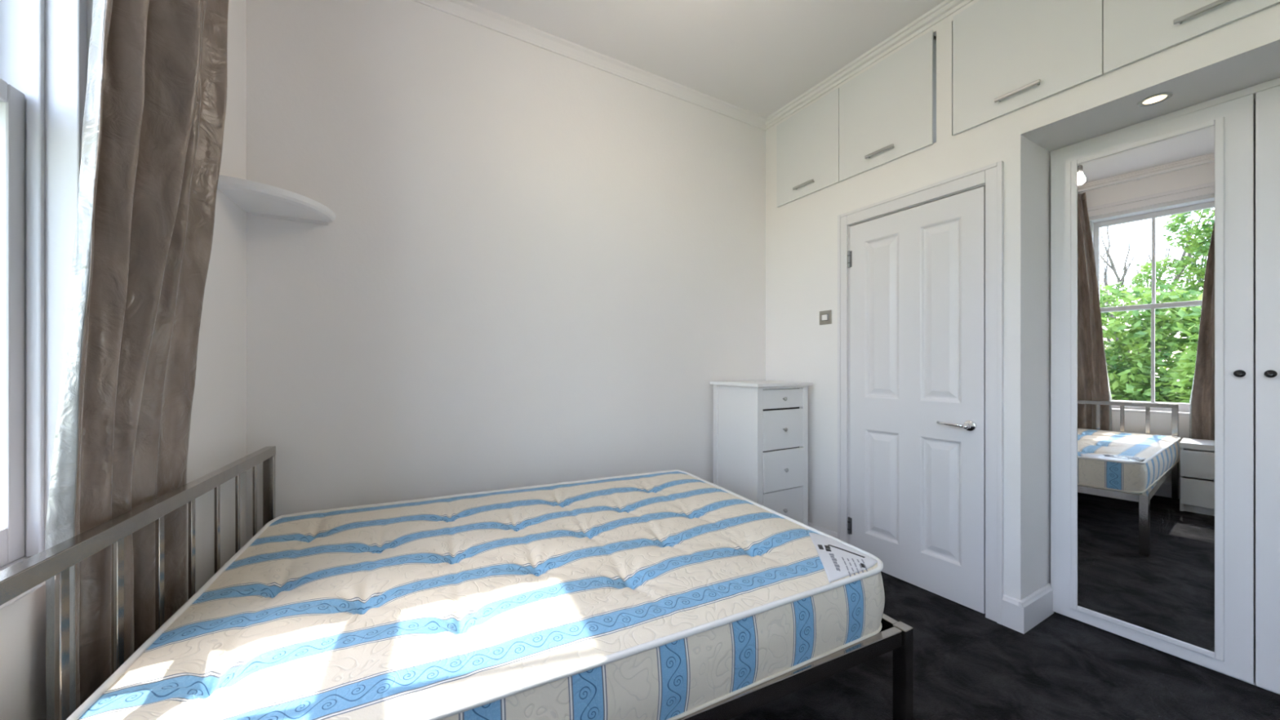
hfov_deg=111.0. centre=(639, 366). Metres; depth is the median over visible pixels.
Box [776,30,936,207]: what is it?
upper cabinet
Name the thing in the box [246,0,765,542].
wall
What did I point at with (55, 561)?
frame
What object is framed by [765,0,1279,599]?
wall
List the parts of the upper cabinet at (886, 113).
handle, door, handle, door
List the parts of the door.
panel, panel, panel, panel, lever, handle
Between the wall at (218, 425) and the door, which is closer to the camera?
the wall at (218, 425)
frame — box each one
[0,445,913,719]
[837,160,1003,624]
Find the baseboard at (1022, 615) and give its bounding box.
[808,522,1053,634]
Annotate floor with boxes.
[728,571,1279,719]
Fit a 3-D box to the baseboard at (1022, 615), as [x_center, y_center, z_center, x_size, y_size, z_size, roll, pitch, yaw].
[1.415,1.084,2.622,0.323,0.132,1.504,0,0,-30]
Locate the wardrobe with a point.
(1165, 229)
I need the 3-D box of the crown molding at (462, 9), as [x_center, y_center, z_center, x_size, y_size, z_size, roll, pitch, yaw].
[-0.324,-1.742,2.460,2.890,0.055,0.052,0,0,-30]
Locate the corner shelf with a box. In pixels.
[217,174,335,225]
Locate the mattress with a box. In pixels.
[66,469,884,719]
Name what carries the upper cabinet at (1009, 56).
attached to the wall at (802, 233)
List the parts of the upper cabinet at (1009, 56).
handle, door, door, handle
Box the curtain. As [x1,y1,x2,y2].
[45,0,228,719]
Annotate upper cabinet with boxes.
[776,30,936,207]
[952,0,1279,135]
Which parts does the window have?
sash, sill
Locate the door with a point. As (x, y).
(917, 273)
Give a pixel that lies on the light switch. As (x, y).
(825, 317)
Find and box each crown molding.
[412,0,766,130]
[764,0,973,128]
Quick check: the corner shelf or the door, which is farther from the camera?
the door
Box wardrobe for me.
[1049,77,1279,694]
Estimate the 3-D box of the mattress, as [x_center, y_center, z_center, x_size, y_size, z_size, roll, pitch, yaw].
[-0.317,0.689,1.535,1.887,0.206,1.412,0,0,-25]
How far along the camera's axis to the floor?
1.60 m
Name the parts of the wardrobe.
mirror frame, knob, door, knob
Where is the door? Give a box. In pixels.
[847,186,985,613]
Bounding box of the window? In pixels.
[0,0,87,609]
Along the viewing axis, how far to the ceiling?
2.34 m
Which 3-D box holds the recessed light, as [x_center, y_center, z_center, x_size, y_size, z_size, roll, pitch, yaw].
[1.945,-1.008,1.663,0.088,0.005,0.088,0,0,-30]
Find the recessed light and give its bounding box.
[1137,92,1173,106]
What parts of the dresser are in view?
corner post, panel, corner post, drawer, rail, drawer, drawer, drawer, corner post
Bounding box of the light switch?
[819,310,831,324]
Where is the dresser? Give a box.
[709,380,813,525]
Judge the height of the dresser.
1.050 m
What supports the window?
in the wall at (218, 425)
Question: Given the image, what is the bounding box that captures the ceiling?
[464,0,945,117]
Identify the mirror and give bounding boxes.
[1077,125,1214,652]
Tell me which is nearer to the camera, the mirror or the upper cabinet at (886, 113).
the mirror
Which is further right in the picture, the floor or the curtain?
the floor
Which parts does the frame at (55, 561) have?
rail, head post, rail, foot rail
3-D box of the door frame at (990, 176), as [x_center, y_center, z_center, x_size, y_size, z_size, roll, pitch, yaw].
[1.455,0.117,2.343,0.121,2.066,0.824,0,0,-30]
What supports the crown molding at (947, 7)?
attached to the wall at (802, 233)
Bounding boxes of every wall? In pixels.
[0,0,246,719]
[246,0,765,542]
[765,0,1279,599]

